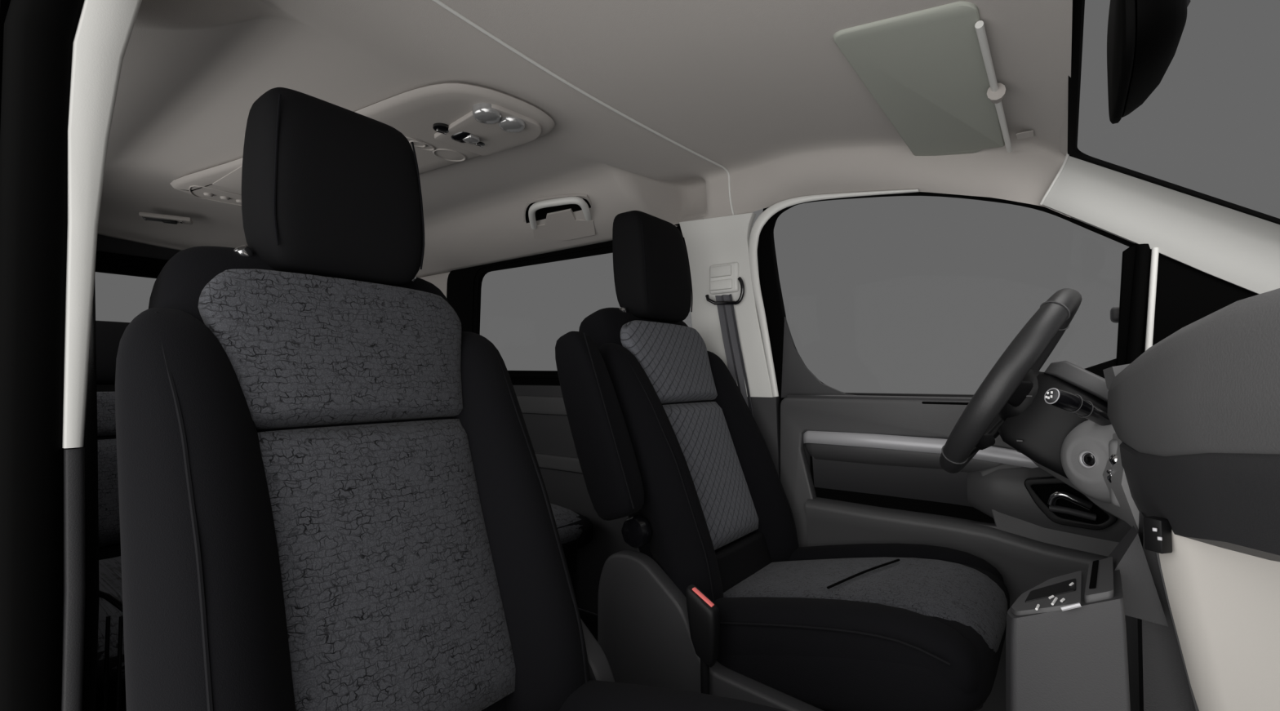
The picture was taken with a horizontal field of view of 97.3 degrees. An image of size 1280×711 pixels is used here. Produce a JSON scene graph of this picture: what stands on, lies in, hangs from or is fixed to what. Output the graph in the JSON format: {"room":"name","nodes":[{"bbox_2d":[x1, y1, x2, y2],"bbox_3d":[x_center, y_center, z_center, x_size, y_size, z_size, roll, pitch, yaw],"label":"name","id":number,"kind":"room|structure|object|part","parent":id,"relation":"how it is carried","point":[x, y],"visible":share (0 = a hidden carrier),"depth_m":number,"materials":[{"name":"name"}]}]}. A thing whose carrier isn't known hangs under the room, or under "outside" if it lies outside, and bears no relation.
{"room":"vehicle interior","nodes":[
{"label":"vehicle interior","id":0,"kind":"room"},
{"bbox_2d":[96,234,180,391],"bbox_3d":[-2.011,0.211,2.512,0.030,1.400,1.440,-2,-3,37],"label":"wall","id":1,"kind":"structure","parent":0,"point":[104,243],"depth_m":2.35,"materials":[{"name":"grey plastic"}]},
{"bbox_2d":[94,250,168,278],"bbox_3d":[-1.987,-0.147,2.508,0.044,0.521,1.326,-2,-3,37],"label":"window","id":2,"kind":"structure","parent":1,"relation":"in","point":[105,262],"depth_m":2.32,"materials":[{"name":"black glass"}]},
{"bbox_2d":[419,271,639,613],"bbox_3d":[-0.712,0.253,2.406,2.326,1.313,0.053,-2,-3,37],"label":"trim panel","id":3,"kind":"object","parent":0,"point":[543,409],"depth_m":2.05,"materials":[{"name":"grey plastic"}]},
{"bbox_2d":[446,218,702,385],"bbox_3d":[-0.328,-0.143,2.139,1.358,0.526,0.040,-2,-3,37],"label":"window","id":4,"kind":"structure","parent":3,"relation":"in","point":[464,287],"depth_m":2.34,"materials":[{"name":"black glass"}]},
{"bbox_2d":[431,0,734,215],"bbox_3d":[-0.136,-0.498,1.126,0.007,0.139,1.396,-2,-3,37],"label":"trim","id":5,"kind":"structure","parent":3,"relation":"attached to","point":[438,2],"depth_m":1.12,"materials":[{"name":"grey plastic"}]},
{"bbox_2d":[705,262,753,417],"bbox_3d":[0.290,0.278,1.612,0.225,1.104,0.028,-2,-3,37],"label":"belt","id":6,"kind":"object","parent":3,"relation":"attached to","point":[723,277],"visible":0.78,"depth_m":1.64,"materials":[{"name":"grey fabric"}]},
{"bbox_2d":[679,189,919,478],"bbox_3d":[0.405,0.220,1.553,0.690,1.311,0.028,-2,-3,37],"label":"trim","id":7,"kind":"structure","parent":3,"relation":"attached to","point":[709,242],"depth_m":1.63,"materials":[{"name":"grey plastic"}]},
{"bbox_2d":[757,191,1139,710],"bbox_3d":[0.716,0.201,1.322,0.956,1.331,0.134,-2,-3,39],"label":"door","id":8,"kind":"structure","parent":3,"relation":"in","point":[856,468],"depth_m":1.34,"materials":[{"name":"black plastic"}]},
{"bbox_3d":[0.501,0.002,1.500,0.264,0.226,0.012,-2,-3,37],"label":"sill corner","id":9,"kind":"part","parent":8,"relation":"part of","materials":[{"name":"grey glass"}]},
{"bbox_3d":[0.656,0.306,1.379,0.462,0.100,0.064,-2,-3,37],"label":"recess panel","id":10,"kind":"part","parent":8,"relation":"part of","materials":[{"name":"grey plastic"}]},
{"bbox_3d":[0.723,0.257,1.339,0.665,0.062,0.098,-2,-3,37],"label":"armrest","id":11,"kind":"part","parent":8,"relation":"part of","materials":[{"name":"grey plastic"}]},
{"bbox_3d":[0.862,0.289,1.131,0.074,0.035,0.024,-2,-3,37],"label":"handle","id":12,"kind":"part","parent":8,"relation":"part of","materials":[{"name":"silver metal"}]},
{"bbox_2d":[1031,484,1107,522],"bbox_3d":[0.871,0.295,1.145,0.142,0.093,0.006,-2,-3,37],"label":"door handle","id":13,"kind":"object","parent":8,"relation":"on","point":[1041,513],"depth_m":1.15,"materials":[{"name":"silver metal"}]},
{"bbox_2d":[1110,306,1119,323],"bbox_3d":[1.058,-0.089,1.218,0.058,0.048,0.160,-2,-3,37],"label":"mirror","id":14,"kind":"object","parent":8,"relation":"attached to","point":[1114,311],"visible":0.3,"depth_m":1.26,"materials":[{"name":"grey plastic"}]},
{"bbox_2d":[97,0,1072,277],"bbox_3d":[-0.781,-0.434,1.611,3.200,0.317,1.572,-2,-3,37],"label":"ceiling","id":15,"kind":"structure","parent":0,"point":[763,91],"depth_m":1.15,"materials":[{"name":"grey fabric"}]},
{"bbox_2d":[138,211,193,224],"bbox_3d":[-1.696,-0.487,2.018,0.144,0.025,0.055,1,-3,-30],"label":"recessed light","id":16,"kind":"object","parent":15,"relation":"in","point":[168,219],"visible":1,"depth_m":2.00,"materials":[{"name":"grey plastic"}]},
{"bbox_2d":[144,217,170,222],"bbox_3d":[-1.714,-0.485,2.007,0.072,0.008,0.038,1,-3,-30],"label":"diffuser","id":17,"kind":"object","parent":16,"relation":"attached to","point":[154,219],"depth_m":2.00,"materials":[{"name":"grey plastic"}]},
{"bbox_2d":[162,220,177,224],"bbox_3d":[-1.684,-0.479,2.019,0.040,0.010,0.022,1,-3,-30],"label":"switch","id":18,"kind":"object","parent":16,"relation":"attached to","point":[175,222],"depth_m":2.01,"materials":[{"name":"black plastic"}]},
{"bbox_2d":[170,82,555,207],"bbox_3d":[-0.799,-0.511,1.502,1.304,0.062,0.315,-1,-3,30],"label":"console","id":19,"kind":"object","parent":15,"relation":"attached to","point":[446,123],"visible":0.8,"depth_m":1.25,"materials":[{"name":"grey plastic"}]},
{"bbox_3d":[-1.322,-0.493,1.726,0.024,0.012,0.024,-2,-3,37],"label":"knob","id":20,"kind":"part","parent":19,"relation":"part of","materials":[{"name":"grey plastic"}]},
{"bbox_3d":[-1.297,-0.492,1.760,0.024,0.012,0.024,-2,-3,37],"label":"knob","id":21,"kind":"part","parent":19,"relation":"part of","materials":[{"name":"grey plastic"}]},
{"bbox_3d":[-1.071,-0.497,1.644,0.260,0.004,0.220,-2,-3,37],"label":"lid panel","id":22,"kind":"part","parent":19,"relation":"part of","materials":[{"name":"grey plastic"}]},
{"bbox_2d":[404,136,426,147],"bbox_3d":[-0.541,-0.509,1.345,0.041,0.005,0.065,-2,-3,37],"label":"air vent","id":23,"kind":"object","parent":19,"relation":"attached to","point":[419,142],"depth_m":1.34,"materials":[{"name":"grey plastic"}]},
{"bbox_2d":[408,140,435,151],"bbox_3d":[-0.527,-0.509,1.365,0.041,0.005,0.065,-2,-3,37],"label":"air vent","id":24,"kind":"object","parent":19,"relation":"attached to","point":[421,145],"depth_m":1.36,"materials":[{"name":"grey plastic"}]},
{"bbox_2d":[451,132,479,144],"bbox_3d":[-0.406,-0.503,1.300,0.060,0.019,0.050,-2,-3,37],"label":"switch","id":25,"kind":"object","parent":19,"relation":"on","point":[459,138],"depth_m":1.29,"materials":[{"name":"grey plastic"}]},
{"bbox_2d":[471,102,501,124],"bbox_3d":[-0.322,-0.508,1.184,0.060,0.030,0.060,-2,-3,37],"label":"reading lamp","id":26,"kind":"object","parent":19,"relation":"on","point":[483,113],"depth_m":1.17,"materials":[{"name":"grey"}]},
{"bbox_2d":[432,103,542,155],"bbox_3d":[-0.348,-0.509,1.281,0.247,0.013,0.181,-2,-3,37],"label":"control panel","id":27,"kind":"object","parent":19,"relation":"attached to","point":[477,129],"depth_m":1.25,"materials":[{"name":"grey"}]},
{"bbox_2d":[497,116,525,133],"bbox_3d":[-0.279,-0.506,1.226,0.060,0.030,0.060,-2,-3,37],"label":"reading lamp","id":28,"kind":"object","parent":19,"relation":"on","point":[508,124],"depth_m":1.21,"materials":[{"name":"grey"}]},
{"bbox_2d":[523,193,595,240],"bbox_3d":[-0.298,-0.461,1.916,0.414,0.098,0.216,-2,-3,37],"label":"handle","id":29,"kind":"object","parent":15,"relation":"attached to","point":[561,223],"visible":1,"depth_m":1.88,"materials":[{"name":"grey plastic"}]},
{"bbox_3d":[-0.292,-0.462,1.923,0.414,0.095,0.198,-2,-3,37],"label":"handle","id":30,"kind":"part","parent":29,"relation":"part of","materials":[{"name":"grey plastic"}]},
{"bbox_2d":[832,0,1034,155],"bbox_3d":[0.574,-0.471,1.046,0.240,0.074,0.617,-2,-3,37],"label":"sun visor","id":31,"kind":"object","parent":15,"relation":"attached to","point":[931,72],"visible":0.94,"depth_m":0.96,"materials":[{"name":"grey plastic"}]},
{"bbox_3d":[0.639,-0.455,1.007,0.011,0.011,0.545,-2,-3,37],"label":"rod","id":32,"kind":"part","parent":31,"relation":"part of","materials":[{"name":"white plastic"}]},
{"bbox_3d":[0.621,-0.452,0.979,0.028,0.030,0.044,-2,-3,37],"label":"arm","id":33,"kind":"part","parent":31,"relation":"part of","materials":[{"name":"grey plastic"}]},
{"bbox_2d":[961,151,1279,294],"bbox_3d":[1.067,-0.149,1.061,0.801,0.540,0.154,-2,-3,37],"label":"trim","id":34,"kind":"structure","parent":15,"relation":"attached to","point":[1237,248],"depth_m":1.08,"materials":[{"name":"grey plastic"}]},
{"bbox_2d":[1115,243,1258,365],"bbox_3d":[1.099,-0.081,1.047,0.341,0.311,0.032,-2,-3,37],"label":"window","id":35,"kind":"structure","parent":34,"relation":"attached to","point":[1161,295],"depth_m":1.10,"materials":[{"name":"black"}]},
{"bbox_3d":[1.004,-0.088,1.106,0.030,0.246,0.011,-2,-3,37],"label":"divider post","id":36,"kind":"part","parent":35,"relation":"part of","materials":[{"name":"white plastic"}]},
{"bbox_2d":[577,608,597,641],"bbox_3d":[-0.542,0.906,1.376,4.200,0.040,1.500,-2,-3,37],"label":"floor","id":37,"kind":"structure","parent":0,"point":[589,619],"depth_m":1.93,"materials":[{"name":"black carpet"}]},
{"bbox_2d":[95,320,129,710],"bbox_3d":[-1.121,0.382,1.276,0.874,0.969,0.408,-2,-3,37],"label":"seat","id":38,"kind":"object","parent":37,"relation":"on","point":[108,335],"visible":0.05,"depth_m":1.40,"materials":[{"name":"black fabric"}]},
{"bbox_3d":[-1.373,0.152,1.476,0.050,0.114,0.330,-2,-3,37],"label":"backrest panel","id":39,"kind":"part","parent":38,"relation":"part of","materials":[{"name":"fabric"}]},
{"bbox_3d":[-1.375,0.325,1.470,0.240,0.465,0.410,-2,-3,37],"label":"backrest","id":40,"kind":"part","parent":38,"relation":"part of","materials":[{"name":"black fabric"}]},
{"bbox_3d":[-1.325,0.342,1.432,0.088,0.256,0.330,-2,-3,37],"label":"backrest panel","id":41,"kind":"part","parent":38,"relation":"part of","materials":[{"name":"fabric"}]},
{"bbox_2d":[95,650,126,710],"bbox_3d":[-1.039,0.554,1.208,0.665,0.150,0.410,-2,-3,37],"label":"seat cushion","id":42,"kind":"object","parent":38,"relation":"on","point":[113,662],"depth_m":0.91,"materials":[{"name":"black fabric"}]},
{"bbox_3d":[-1.022,0.519,1.196,0.628,0.101,0.330,-2,-3,37],"label":"cushion panel","id":43,"kind":"part","parent":38,"relation":"part of","materials":[{"name":"fabric"}]},
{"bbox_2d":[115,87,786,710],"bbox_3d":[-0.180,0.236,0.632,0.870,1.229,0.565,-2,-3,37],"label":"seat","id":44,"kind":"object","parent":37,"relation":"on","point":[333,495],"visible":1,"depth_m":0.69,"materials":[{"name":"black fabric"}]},
{"bbox_2d":[87,590,123,710],"bbox_3d":[-0.678,0.539,0.711,0.008,0.495,0.042,-2,-3,37],"label":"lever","id":45,"kind":"object","parent":44,"relation":"attached to","point":[113,601],"visible":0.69,"depth_m":0.72,"materials":[{"name":"black plastic"}]},
{"bbox_3d":[-0.678,0.557,0.710,0.004,0.450,0.004,-2,-3,37],"label":"rod","id":46,"kind":"part","parent":45,"relation":"part of","materials":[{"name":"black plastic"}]},
{"bbox_3d":[-0.671,0.562,0.720,0.004,0.450,0.004,-2,-3,37],"label":"rod","id":47,"kind":"part","parent":45,"relation":"part of","materials":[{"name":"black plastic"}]},
{"bbox_3d":[-0.393,0.199,0.780,0.355,0.690,0.424,-2,-3,37],"label":"backrest","id":48,"kind":"part","parent":44,"relation":"part of","materials":[{"name":"black fabric"}]},
{"bbox_3d":[-0.393,-0.005,0.788,0.125,0.207,0.355,-2,-3,37],"label":"backrest panel","id":49,"kind":"part","parent":44,"relation":"part of","materials":[{"name":"fabric"}]},
{"bbox_3d":[-0.311,0.278,0.715,0.176,0.374,0.290,-2,-3,37],"label":"backrest panel","id":50,"kind":"part","parent":44,"relation":"part of","materials":[{"name":"fabric"}]},
{"bbox_2d":[550,503,593,560],"bbox_3d":[-0.597,0.410,1.970,0.874,0.969,0.408,-2,-3,37],"label":"seat","id":51,"kind":"object","parent":37,"relation":"on","point":[575,531],"visible":0.08,"depth_m":1.79,"materials":[{"name":"black fabric"}]},
{"bbox_3d":[-0.498,0.547,1.890,0.628,0.101,0.330,-2,-3,37],"label":"cushion panel","id":52,"kind":"part","parent":51,"relation":"part of","materials":[{"name":"fabric"}]},
{"bbox_2d":[556,511,593,555],"bbox_3d":[-0.516,0.582,1.902,0.665,0.150,0.410,-2,-3,37],"label":"seat cushion","id":53,"kind":"object","parent":51,"relation":"on","point":[575,531],"depth_m":1.79,"materials":[{"name":"black fabric"}]},
{"bbox_2d":[555,210,1009,710],"bbox_3d":[0.271,0.249,1.230,0.870,1.251,0.620,-2,-3,37],"label":"seat","id":54,"kind":"object","parent":37,"relation":"on","point":[666,439],"visible":0.94,"depth_m":1.12,"materials":[{"name":"black fabric"}]},
{"bbox_3d":[-0.087,0.138,1.162,0.218,0.388,0.072,-2,-3,37],"label":"armrest","id":55,"kind":"part","parent":54,"relation":"part of","materials":[{"name":"black fabric"}]},
{"bbox_3d":[-0.006,0.356,1.142,0.066,0.066,0.043,-2,-3,37],"label":"recline knob","id":56,"kind":"part","parent":54,"relation":"part of","materials":[{"name":"black plastic"}]},
{"bbox_3d":[0.087,0.225,1.417,0.355,0.690,0.424,-2,-3,37],"label":"backrest","id":57,"kind":"part","parent":54,"relation":"part of","materials":[{"name":"black fabric"}]},
{"bbox_3d":[0.087,0.020,1.426,0.125,0.207,0.355,-2,-3,37],"label":"backrest panel","id":58,"kind":"part","parent":54,"relation":"part of","materials":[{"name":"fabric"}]},
{"bbox_2d":[685,584,719,694],"bbox_3d":[0.112,0.633,0.997,0.060,0.435,0.030,-2,-3,37],"label":"belt buckle","id":59,"kind":"object","parent":54,"relation":"attached to","point":[704,615],"visible":1,"depth_m":0.99,"materials":[{"name":"black plastic"}]},
{"bbox_3d":[0.163,0.280,1.358,0.161,0.328,0.289,-2,-3,37],"label":"backrest panel","id":60,"kind":"part","parent":54,"relation":"part of","materials":[{"name":"fabric"}]},
{"bbox_2d":[716,564,1009,710],"bbox_3d":[0.386,0.558,1.179,0.635,0.256,0.524,-2,-3,37],"label":"seat cushion","id":61,"kind":"object","parent":54,"relation":"on","point":[814,637],"depth_m":0.94,"materials":[{"name":"black fabric"}]},
{"bbox_3d":[0.411,0.483,1.163,0.578,0.132,0.328,-2,-3,37],"label":"cushion panel","id":62,"kind":"part","parent":54,"relation":"part of","materials":[{"name":"fabric"}]},
{"bbox_2d":[1030,288,1279,710],"bbox_3d":[0.719,0.341,0.485,0.688,0.817,1.300,-2,-3,37],"label":"dashboard","id":63,"kind":"object","parent":37,"relation":"on","point":[1188,456],"visible":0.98,"depth_m":0.56,"materials":[{"name":"grey plastic"}]},
{"bbox_2d":[975,360,1111,479],"bbox_3d":[0.668,0.106,0.907,0.236,0.196,0.274,-2,-3,37],"label":"column","id":64,"kind":"structure","parent":63,"relation":"attached to","point":[1068,395],"depth_m":0.90,"materials":[{"name":"black plastic"}]},
{"bbox_3d":[0.562,0.140,0.930,0.044,0.032,0.026,1,-2,-13],"label":"tilt lever","id":65,"kind":"part","parent":64,"relation":"part of","materials":[{"name":"black plastic"}]},
{"bbox_2d":[939,288,1081,473],"bbox_3d":[0.652,0.052,0.999,0.214,0.324,0.379,-2,-3,37],"label":"steering wheel","id":66,"kind":"object","parent":64,"relation":"attached to","point":[1002,395],"visible":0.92,"depth_m":0.87,"materials":[{"name":"black leather"}]},
{"bbox_2d":[1005,556,1130,710],"bbox_3d":[0.514,0.479,0.676,0.123,0.455,0.179,-2,-3,37],"label":"console","id":67,"kind":"object","parent":63,"relation":"attached to","point":[1066,644],"visible":1,"depth_m":0.62,"materials":[{"name":"grey plastic"}]},
{"bbox_3d":[0.491,0.288,0.680,0.069,0.037,0.125,-2,-3,37],"label":"control plate","id":68,"kind":"part","parent":67,"relation":"part of","materials":[{"name":"grey plastic"}]},
{"bbox_3d":[0.920,0.174,0.842,0.588,0.140,0.500,-2,-3,37],"label":"knee panel","id":69,"kind":"part","parent":63,"relation":"part of","materials":[{"name":"grey plastic"}]},
{"bbox_2d":[1106,439,1120,507],"bbox_3d":[0.694,0.165,0.789,0.064,0.095,0.067,-2,-3,37],"label":"switch","id":70,"kind":"object","parent":63,"relation":"attached to","point":[1113,499],"depth_m":0.78,"materials":[{"name":"silver metal"}]},
{"bbox_2d":[1143,515,1172,553],"bbox_3d":[0.561,0.194,0.611,0.016,0.036,0.018,1,-2,-15],"label":"switch","id":71,"kind":"object","parent":63,"relation":"attached to","point":[1157,531],"depth_m":0.60,"materials":[{"name":"black plastic"}]},
{"bbox_3d":[0.500,0.332,0.285,0.244,0.460,0.693,-1,-3,33],"label":"glovebox panel","id":72,"kind":"part","parent":63,"relation":"part of","materials":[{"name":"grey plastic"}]},
{"bbox_3d":[-1.583,0.192,1.294,2.270,1.340,0.020,-2,-3,37],"label":"wall","id":73,"kind":"structure","parent":0,"visible":0},
{"bbox_2d":[0,0,142,710],"bbox_3d":[-0.686,0.120,0.614,0.128,1.430,0.220,-2,-3,37],"label":"trim","id":74,"kind":"structure","parent":73,"relation":"attached to","point":[61,60],"depth_m":0.59,"materials":[{"name":"grey plastic"}]},
{"bbox_2d":[82,270,99,710],"bbox_3d":[-0.707,0.243,0.698,0.084,1.030,0.045,-2,-3,37],"label":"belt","id":75,"kind":"object","parent":73,"relation":"hanging from","point":[91,439],"visible":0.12,"depth_m":0.70,"materials":[{"name":"black fabric"}]},
{"bbox_3d":[1.071,0.398,0.180,0.040,0.900,1.460,-2,-3,37],"label":"wall","id":76,"kind":"structure","parent":0,"visible":0},
{"bbox_2d":[1059,0,1279,224],"bbox_3d":[0.804,-0.200,0.405,0.803,0.588,1.360,-2,-3,37],"label":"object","id":77,"kind":"structure","parent":76,"relation":"in","point":[1068,131],"depth_m":0.99,"materials":[{"name":"black rubber"}]},
{"bbox_3d":[0.492,-0.457,0.651,0.020,0.055,1.320,-2,-3,37],"label":"header trim","id":78,"kind":"part","parent":77,"relation":"part of","materials":[{"name":"grey plastic"}]},
{"bbox_2d":[1106,0,1191,124],"bbox_3d":[0.548,-0.346,0.604,0.062,0.132,0.230,-2,-3,37],"label":"mirror","id":79,"kind":"object","parent":77,"relation":"attached to","point":[1144,37],"visible":1,"depth_m":0.56,"materials":[{"name":"black plastic"}]}
]}

